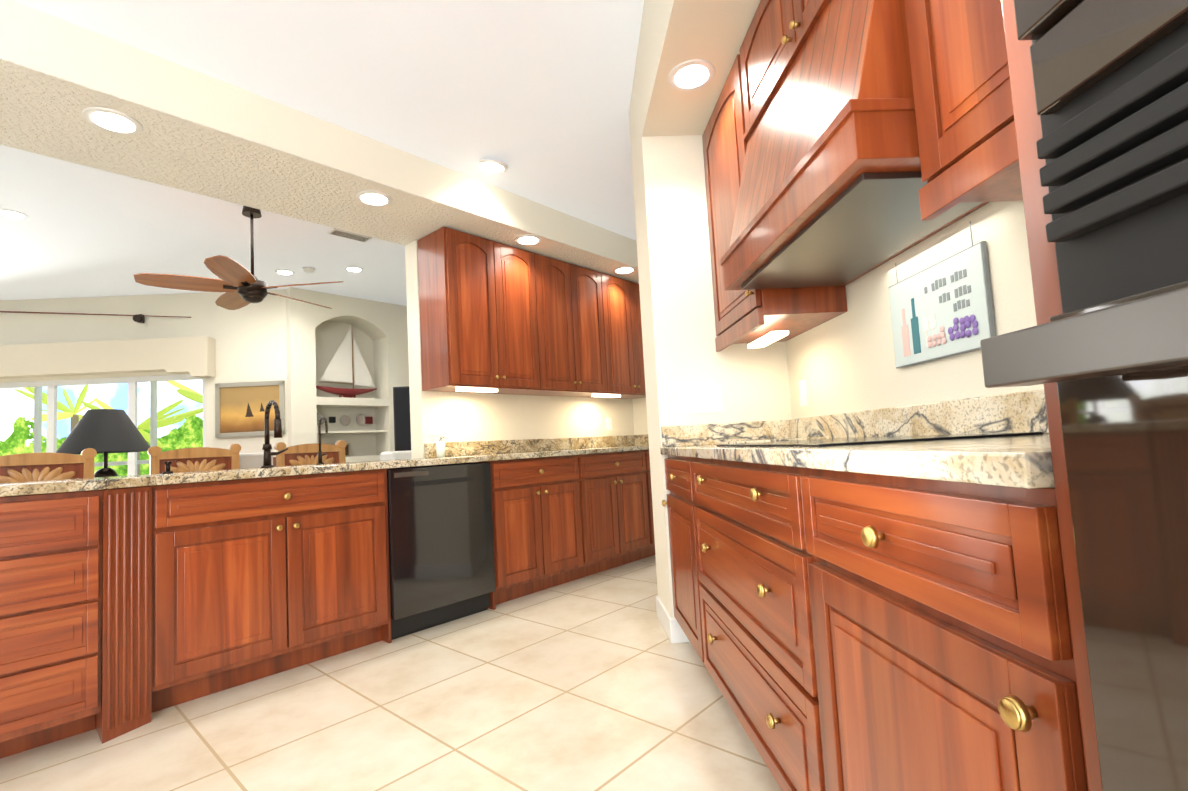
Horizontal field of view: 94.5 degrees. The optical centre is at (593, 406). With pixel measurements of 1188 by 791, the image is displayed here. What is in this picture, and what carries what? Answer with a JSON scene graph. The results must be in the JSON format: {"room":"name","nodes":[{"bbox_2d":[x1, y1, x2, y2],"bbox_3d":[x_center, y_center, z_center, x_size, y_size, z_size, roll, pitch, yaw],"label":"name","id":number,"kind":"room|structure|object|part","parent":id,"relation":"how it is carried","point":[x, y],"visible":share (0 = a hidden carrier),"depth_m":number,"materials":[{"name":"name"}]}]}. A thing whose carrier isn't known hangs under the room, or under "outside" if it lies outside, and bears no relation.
{"room":"kitchen","nodes":[
{"label":"kitchen","id":0,"kind":"room"},
{"bbox_2d":[0,289,287,456],"bbox_3d":[-7.532,0.276,6.530,8.010,3.050,0.150,-3,-4,-3],"label":"wall","id":1,"kind":"structure","parent":0,"point":[250,342],"depth_m":6.65,"materials":[{"name":"beige paint"}]},
{"bbox_2d":[0,311,190,322],"bbox_3d":[-6.285,-1.098,6.560,2.841,0.266,0.097,-3,-4,-3],"label":"fishing rod","id":2,"kind":"object","parent":1,"relation":"attached to","point":[139,318],"visible":0.96,"depth_m":6.57,"materials":[{"name":"brown wood"}]},
{"bbox_2d":[0,374,205,474],"bbox_3d":[-6.972,0.742,6.518,4.680,2.060,0.060,-3,-4,-3],"label":"window frames","id":3,"kind":"structure","parent":1,"relation":"in","point":[51,446],"depth_m":6.60,"materials":[{"name":"white wood"}]},
{"bbox_2d":[0,336,215,378],"bbox_3d":[-7.020,-0.470,6.449,4.900,0.470,0.155,-3,-4,-3],"label":"valance","id":4,"kind":"object","parent":1,"relation":"attached to","point":[193,356],"visible":1,"depth_m":6.45,"materials":[{"name":"beige fabric"}]},
{"bbox_2d":[215,380,284,437],"bbox_3d":[-4.136,0.028,6.611,0.800,0.650,0.032,-3,-4,-3],"label":"painting","id":5,"kind":"object","parent":1,"relation":"attached to","point":[240,407],"visible":0.9,"depth_m":6.61,"materials":[{"name":"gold metal"}]},
{"bbox_2d":[157,379,202,421],"bbox_3d":[-6.602,0.641,9.628,1.822,2.645,1.834,-3,-4,-3],"label":"palm","id":6,"kind":"object","parent":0,"point":[188,392],"visible":0.25,"depth_m":9.30,"materials":[{"name":"green"}]},
{"bbox_2d":[0,145,406,305],"bbox_3d":[-4.869,-1.469,5.868,7.800,0.050,15.500,-7,-5,42],"label":"ceiling","id":7,"kind":"structure","parent":0,"point":[83,231],"depth_m":5.17,"materials":[{"name":"white paint"}]},
{"bbox_2d":[0,209,28,219],"bbox_3d":[-4.695,-1.551,4.428,0.200,0.012,0.200,-4,-4,9],"label":"recessed light","id":8,"kind":"object","parent":7,"relation":"in","point":[8,213],"visible":1,"depth_m":4.43,"materials":[{"name":"white"}]},
{"bbox_2d":[133,206,342,309],"bbox_3d":[-2.856,-1.243,4.552,1.397,0.798,1.453,-7,-5,42],"label":"ceiling fan","id":9,"kind":"object","parent":7,"relation":"hanging from","point":[240,285],"visible":1,"depth_m":4.34,"materials":[{"name":"brown wood"}]},
{"bbox_3d":[-3.150,-0.960,4.284,0.670,0.014,0.200,-1,-22,-32],"label":"blade","id":10,"kind":"part","parent":9,"relation":"part of","materials":[{"name":"brown wood"}]},
{"bbox_3d":[-2.700,-0.997,4.100,0.200,0.014,0.670,-20,0,-14],"label":"blade","id":11,"kind":"part","parent":9,"relation":"part of","materials":[{"name":"brown wood"}]},
{"bbox_3d":[-3.113,-0.928,4.769,0.670,0.014,0.200,-6,-22,40],"label":"blade","id":12,"kind":"part","parent":9,"relation":"part of","materials":[{"name":"brown wood"}]},
{"bbox_3d":[-2.639,-0.946,4.885,0.200,0.014,0.670,14,3,22],"label":"blade","id":13,"kind":"part","parent":9,"relation":"part of","materials":[{"name":"brown wood"}]},
{"bbox_3d":[-2.384,-0.988,4.472,0.670,0.014,0.200,-3,13,4],"label":"blade","id":14,"kind":"part","parent":9,"relation":"part of","materials":[{"name":"brown wood"}]},
{"bbox_2d":[275,269,294,274],"bbox_3d":[-3.452,-1.500,6.135,0.200,0.012,0.200,-4,-4,9],"label":"recessed light","id":15,"kind":"object","parent":7,"relation":"in","point":[284,272],"visible":0.94,"depth_m":6.12,"materials":[{"name":"white"}]},
{"bbox_2d":[302,266,314,272],"bbox_3d":[-3.143,-1.507,6.058,0.130,0.035,0.130,-4,-4,9],"label":"smoke detector","id":16,"kind":"object","parent":7,"relation":"attached to","point":[306,269],"visible":1,"depth_m":6.02,"materials":[{"name":"white plastic"}]},
{"bbox_2d":[327,228,371,242],"bbox_3d":[-2.313,-1.621,5.210,0.140,0.014,0.360,-7,-5,42],"label":"ceiling vent","id":17,"kind":"object","parent":7,"relation":"in","point":[348,235],"visible":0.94,"depth_m":5.19,"materials":[{"name":"white metal"}]},
{"bbox_2d":[345,266,362,271],"bbox_3d":[-2.689,-1.540,6.159,0.200,0.012,0.200,-4,-4,9],"label":"recessed light","id":18,"kind":"object","parent":7,"relation":"in","point":[353,269],"visible":1,"depth_m":6.14,"materials":[{"name":"white"}]},
{"bbox_2d":[0,0,638,283],"bbox_3d":[-2.378,-1.513,2.233,0.750,0.630,8.470,-7,-5,42],"label":"soffit","id":19,"kind":"structure","parent":0,"point":[205,135],"depth_m":2.65,"materials":[{"name":"white paint"}]},
{"bbox_2d":[82,107,142,134],"bbox_3d":[-2.034,-1.207,2.326,0.200,0.012,0.200,-4,-4,9],"label":"recessed light","id":20,"kind":"object","parent":19,"relation":"attached to","point":[113,121],"visible":1,"depth_m":2.31,"materials":[{"name":"white"}]},
{"bbox_2d":[356,190,391,205],"bbox_3d":[-1.260,-1.192,3.149,0.200,0.012,0.200,-4,-4,9],"label":"recessed light","id":21,"kind":"object","parent":19,"relation":"attached to","point":[372,198],"visible":1,"depth_m":3.13,"materials":[{"name":"white"}]},
{"bbox_2d":[514,234,541,244],"bbox_3d":[-0.467,-1.183,3.902,0.200,0.012,0.200,-4,-4,9],"label":"recessed light","id":22,"kind":"object","parent":19,"relation":"attached to","point":[527,239],"visible":1,"depth_m":3.89,"materials":[{"name":"white"}]},
{"bbox_2d":[613,266,635,273],"bbox_3d":[0.259,-1.167,4.701,0.200,0.012,0.200,-4,-4,9],"label":"recessed light","id":23,"kind":"object","parent":19,"relation":"attached to","point":[624,270],"visible":1,"depth_m":4.68,"materials":[{"name":"white glass"}]},
{"bbox_2d":[15,0,643,239],"bbox_3d":[0.592,-2.403,0.246,6.452,1.340,9.500,-7,-5,42],"label":"ceiling","id":24,"kind":"structure","parent":0,"point":[534,96],"depth_m":2.62,"materials":[{"name":"white paint"}]},
{"bbox_2d":[478,159,508,171],"bbox_3d":[-0.626,-1.477,3.376,0.200,0.012,0.200,6,4,9],"label":"recessed light","id":25,"kind":"object","parent":24,"relation":"in","point":[497,165],"visible":0.65,"depth_m":3.33,"materials":[{"name":"white"}]},
{"bbox_2d":[286,287,408,461],"bbox_3d":[-3.184,0.099,7.367,0.450,3.050,1.770,-7,-5,42],"label":"wall","id":26,"kind":"structure","parent":0,"point":[315,335],"depth_m":7.33,"materials":[{"name":"beige paint"}]},
{"bbox_2d":[316,328,376,397],"bbox_3d":[-3.288,-0.600,7.306,0.150,1.000,0.800,-7,-5,42],"label":"sailboat model","id":27,"kind":"object","parent":26,"relation":"in","point":[339,367],"visible":0.96,"depth_m":7.31},
{"bbox_2d":[345,443,349,456],"bbox_3d":[-3.313,0.581,7.339,0.095,0.174,0.057,-7,-5,42],"label":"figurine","id":28,"kind":"object","parent":26,"relation":"in","point":[347,449],"depth_m":7.31,"materials":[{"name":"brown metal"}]},
{"bbox_2d":[317,430,387,433],"bbox_3d":[-3.255,0.339,7.258,0.348,0.025,0.936,-7,-5,42],"label":"shelf","id":29,"kind":"object","parent":26,"relation":"attached to","point":[354,432],"visible":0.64,"depth_m":7.22,"materials":[{"name":"beige paint"}]},
{"bbox_2d":[0,555,781,790],"bbox_3d":[-1.861,1.288,3.079,15.500,0.050,15.500,-7,-5,42],"label":"floor","id":30,"kind":"structure","parent":0,"point":[599,681],"depth_m":1.94,"materials":[{"name":"tile"}]},
{"bbox_2d":[0,448,96,482],"bbox_3d":[-2.884,0.758,2.844,0.485,1.083,0.492,-7,-5,42],"label":"bar stool","id":31,"kind":"object","parent":30,"relation":"on","point":[24,467],"visible":0.35,"depth_m":3.03,"materials":[{"name":"brown wood"}]},
{"bbox_2d":[13,385,98,454],"bbox_3d":[-8.992,0.834,9.493,1.745,2.500,1.720,-3,-4,-3],"label":"palm","id":32,"kind":"object","parent":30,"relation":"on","point":[72,414],"visible":0.44,"depth_m":9.36,"materials":[{"name":"green"}]},
{"bbox_2d":[33,381,156,466],"bbox_3d":[-7.833,0.537,8.691,7.400,2.940,3.900,-3,-4,-3],"label":"cage","id":33,"kind":"object","parent":30,"relation":"on","point":[38,417],"visible":0.15,"depth_m":8.37,"materials":[{"name":"white"}]},
{"bbox_2d":[81,398,184,474],"bbox_3d":[-7.911,0.930,9.509,1.591,2.194,1.570,-3,-4,-3],"label":"palm","id":34,"kind":"object","parent":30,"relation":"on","point":[144,425],"visible":0.35,"depth_m":9.54,"materials":[{"name":"green"}]},
{"bbox_2d":[147,444,240,473],"bbox_3d":[-2.393,0.769,3.384,0.485,1.083,0.492,-7,-5,42],"label":"bar stool","id":35,"kind":"object","parent":30,"relation":"on","point":[196,459],"visible":0.33,"depth_m":3.54,"materials":[{"name":"brown wood"}]},
{"bbox_2d":[0,466,391,758],"bbox_3d":[-2.172,0.789,2.374,2.081,0.881,2.867,-4,-4,9],"label":"base cabinet","id":36,"kind":"object","parent":30,"relation":"on","point":[128,604],"depth_m":2.15,"materials":[{"name":"brown wood"}]},
{"bbox_2d":[0,462,319,493],"bbox_3d":[-2.692,0.337,2.074,1.995,0.035,2.915,-4,-4,9],"label":"countertop","id":37,"kind":"structure","parent":36,"relation":"on","point":[5,488],"depth_m":1.98,"materials":[{"name":"beige stone"}]},
{"bbox_2d":[164,454,483,481],"bbox_3d":[-1.372,0.331,3.025,1.333,0.035,1.862,-4,-4,9],"label":"countertop","id":38,"kind":"structure","parent":36,"relation":"on","point":[398,463],"depth_m":2.67,"materials":[{"name":"beige stone"}]},
{"bbox_2d":[436,437,444,456],"bbox_3d":[-1.020,0.270,3.672,0.078,0.134,0.055,-7,-5,42],"label":"soap bottle","id":39,"kind":"object","parent":38,"relation":"on","point":[440,448],"visible":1,"depth_m":3.66,"materials":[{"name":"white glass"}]},
{"bbox_2d":[387,463,494,639],"bbox_3d":[-1.030,0.791,3.232,0.606,0.872,0.635,-7,-5,42],"label":"dishwasher","id":40,"kind":"object","parent":36,"relation":"in","point":[441,547],"visible":0.83,"depth_m":3.00,"materials":[{"name":"black metal"}]},
{"bbox_2d":[239,453,272,468],"bbox_3d":[-2.675,0.857,3.985,0.460,1.020,0.460,-3,-4,-1],"label":"dining chair","id":41,"kind":"object","parent":30,"relation":"on","point":[251,460],"depth_m":3.96,"materials":[{"name":"white fabric"}]},
{"bbox_2d":[274,440,346,466],"bbox_3d":[-1.915,0.780,3.909,0.485,1.083,0.492,-7,-5,42],"label":"bar stool","id":42,"kind":"object","parent":30,"relation":"on","point":[304,454],"visible":0.33,"depth_m":4.05,"materials":[{"name":"brown wood"}]},
{"bbox_2d":[380,450,411,459],"bbox_3d":[-1.481,0.898,5.221,0.740,0.980,1.270,-7,-5,42],"label":"sofa","id":43,"kind":"object","parent":30,"relation":"on","point":[392,455],"visible":0.02,"depth_m":4.60,"materials":[{"name":"white fabric"}]},
{"bbox_2d":[468,458,591,609],"bbox_3d":[-0.553,0.799,3.778,0.985,0.879,0.983,-4,-4,9],"label":"base cabinet","id":44,"kind":"object","parent":30,"relation":"on","point":[540,505],"depth_m":3.56,"materials":[{"name":"brown wood"}]},
{"bbox_2d":[448,446,648,461],"bbox_3d":[-0.130,0.352,4.314,1.800,0.035,2.284,-4,-4,9],"label":"countertop","id":45,"kind":"structure","parent":44,"relation":"on","point":[585,451],"depth_m":3.88,"materials":[{"name":"beige stone"}]},
{"bbox_2d":[584,454,654,574],"bbox_3d":[-0.040,0.809,4.320,0.995,0.879,1.059,-4,-4,9],"label":"base cabinet","id":46,"kind":"object","parent":30,"relation":"on","point":[620,508],"depth_m":4.16,"materials":[{"name":"brown wood"}]},
{"bbox_2d":[662,504,691,643],"bbox_3d":[0.690,0.633,2.335,0.739,0.879,0.691,-4,-4,9],"label":"base cabinet","id":47,"kind":"object","parent":30,"relation":"on","point":[675,517],"depth_m":2.40,"materials":[{"name":"brown wood"}]},
{"bbox_2d":[680,500,823,790],"bbox_3d":[0.711,0.576,1.530,0.839,0.879,1.149,-4,-4,9],"label":"base cabinet","id":48,"kind":"object","parent":30,"relation":"on","point":[746,565],"depth_m":1.36,"materials":[{"name":"brown wood"}]},
{"bbox_2d":[804,476,1087,790],"bbox_3d":[0.761,0.523,0.798,0.739,0.879,0.685,-4,-4,9],"label":"base cabinet","id":49,"kind":"object","parent":30,"relation":"on","point":[870,600],"depth_m":0.68,"materials":[{"name":"brown wood"}]},
{"bbox_2d":[660,432,1053,503],"bbox_3d":[0.693,0.121,1.598,1.076,0.035,2.202,-4,-4,9],"label":"countertop","id":50,"kind":"structure","parent":49,"relation":"on","point":[694,473],"depth_m":0.98,"materials":[{"name":"beige stone"}]},
{"bbox_2d":[716,428,1048,447],"bbox_3d":[0.697,0.097,1.560,0.645,0.006,0.884,-4,-4,9],"label":"cooktop","id":51,"kind":"object","parent":50,"relation":"in","point":[888,437],"depth_m":1.40,"materials":[{"name":"black glass"}]},
{"bbox_2d":[980,0,1187,790],"bbox_3d":[0.692,-0.311,0.172,0.749,2.462,0.776,-3,-4,-3],"label":"tall cabinet","id":52,"kind":"object","parent":30,"relation":"on","point":[1099,94],"visible":1,"depth_m":0.42,"materials":[{"name":"brown wood"}]},
{"bbox_3d":[-3.527,1.040,3.963,1.200,0.745,1.200,-7,-5,42],"label":"dining table","id":53,"kind":"object","parent":30,"relation":"on","visible":0},
{"bbox_2d":[55,409,149,476],"bbox_3d":[-3.564,0.347,4.011,0.540,0.645,0.540,-7,-5,42],"label":"table lamp","id":54,"kind":"object","parent":53,"relation":"on","point":[104,431],"visible":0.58,"depth_m":3.91,"materials":[{"name":"black fabric"}]},
{"bbox_3d":[-1.685,1.017,6.212,1.130,0.900,0.360,-3,-4,-3],"label":"media cabinet","id":55,"kind":"object","parent":30,"relation":"on","visible":0},
{"bbox_2d":[393,386,410,450],"bbox_3d":[-1.666,0.156,6.269,1.200,0.818,0.250,-3,-4,-3],"label":"screen","id":56,"kind":"object","parent":55,"relation":"on","point":[402,423],"visible":0.23,"depth_m":6.22,"materials":[{"name":"black"}]},
{"bbox_2d":[405,240,633,458],"bbox_3d":[-0.444,0.077,4.610,0.150,2.420,2.303,-7,-5,42],"label":"wall","id":57,"kind":"structure","parent":0,"point":[491,417],"depth_m":4.14,"materials":[{"name":"beige paint"}]},
{"bbox_2d":[429,418,439,434],"bbox_3d":[-1.098,0.137,3.768,0.008,0.111,0.077,-7,-5,42],"label":"outlet","id":58,"kind":"object","parent":57,"relation":"attached to","point":[434,426],"depth_m":3.76,"materials":[{"name":"white plastic"}]},
{"bbox_2d":[417,226,645,398],"bbox_3d":[-0.297,-0.623,4.492,1.531,1.044,2.099,-4,-4,9],"label":"upper cabinet","id":59,"kind":"object","parent":57,"relation":"attached to","point":[496,318],"depth_m":3.98,"materials":[{"name":"brown wood"}]},
{"bbox_2d":[606,418,611,429],"bbox_3d":[0.138,0.162,5.115,0.008,0.103,0.076,-7,-5,42],"label":"outlet","id":60,"kind":"object","parent":57,"relation":"attached to","point":[608,420],"depth_m":5.12,"materials":[{"name":"white plastic"}]},
{"bbox_2d":[632,398,647,434],"bbox_3d":[2.018,-0.887,4.049,4.700,4.000,0.150,-7,-5,42],"label":"wall","id":61,"kind":"structure","parent":0,"point":[640,416],"depth_m":5.35,"materials":[{"name":"beige paint"}]},
{"bbox_2d":[629,0,1043,618],"bbox_3d":[0.758,-1.052,0.682,0.800,4.000,4.920,-3,-4,-3],"label":"wall","id":62,"kind":"structure","parent":0,"point":[843,362],"depth_m":2.55,"materials":[{"name":"beige paint"}]},
{"bbox_2d":[656,595,689,642],"bbox_3d":[0.752,1.047,2.800,0.812,0.110,0.424,-3,-4,-3],"label":"baseboard","id":63,"kind":"structure","parent":62,"relation":"attached to","point":[674,631],"depth_m":2.58,"materials":[{"name":"white wood"}]},
{"bbox_2d":[668,59,714,90],"bbox_3d":[0.409,-1.387,2.306,0.200,0.012,0.200,-4,-4,9],"label":"recessed light","id":64,"kind":"object","parent":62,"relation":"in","point":[692,75],"visible":1,"depth_m":2.29,"materials":[{"name":"white"}]},
{"bbox_2d":[702,105,855,351],"bbox_3d":[0.755,-0.862,2.430,0.462,1.062,0.660,-4,-4,9],"label":"upper cabinet","id":65,"kind":"object","parent":62,"relation":"attached to","point":[761,303],"depth_m":2.10,"materials":[{"name":"brown wood"}]},
{"bbox_2d":[798,379,807,406],"bbox_3d":[0.962,-0.062,2.533,0.008,0.120,0.070,-3,-4,-3],"label":"outlet","id":66,"kind":"object","parent":62,"relation":"attached to","point":[802,392],"visible":1,"depth_m":2.52,"materials":[{"name":"white plastic"}]},
{"bbox_2d":[712,0,935,263],"bbox_3d":[0.738,-0.876,1.642,0.638,0.545,1.009,-4,-4,9],"label":"upper cabinet","id":67,"kind":"object","parent":62,"relation":"attached to","point":[807,108],"depth_m":1.49,"materials":[{"name":"brown wood"}]},
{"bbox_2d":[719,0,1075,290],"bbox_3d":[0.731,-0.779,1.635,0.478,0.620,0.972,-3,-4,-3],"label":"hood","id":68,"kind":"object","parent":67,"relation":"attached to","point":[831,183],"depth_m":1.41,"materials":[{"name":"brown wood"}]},
{"bbox_2d":[889,221,995,368],"bbox_3d":[0.987,-0.307,1.598,0.019,0.338,0.410,-3,-4,-3],"label":"sign","id":69,"kind":"object","parent":62,"relation":"attached to","point":[942,309],"visible":1,"depth_m":1.55,"materials":[{"name":"white"}]},
{"bbox_2d":[888,0,1022,227],"bbox_3d":[0.826,-0.971,0.897,0.451,1.062,0.605,-4,-4,9],"label":"upper cabinet","id":70,"kind":"object","parent":62,"relation":"attached to","point":[955,152],"depth_m":1.03,"materials":[{"name":"brown wood"}]},
{"label":"outside","id":71,"kind":"structure","parent":0,"visible":0},
{"bbox_2d":[0,379,202,475],"bbox_3d":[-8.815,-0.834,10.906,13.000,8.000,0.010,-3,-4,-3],"label":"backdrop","id":72,"kind":"structure","parent":71,"point":[16,423],"depth_m":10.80,"materials":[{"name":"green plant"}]}
]}

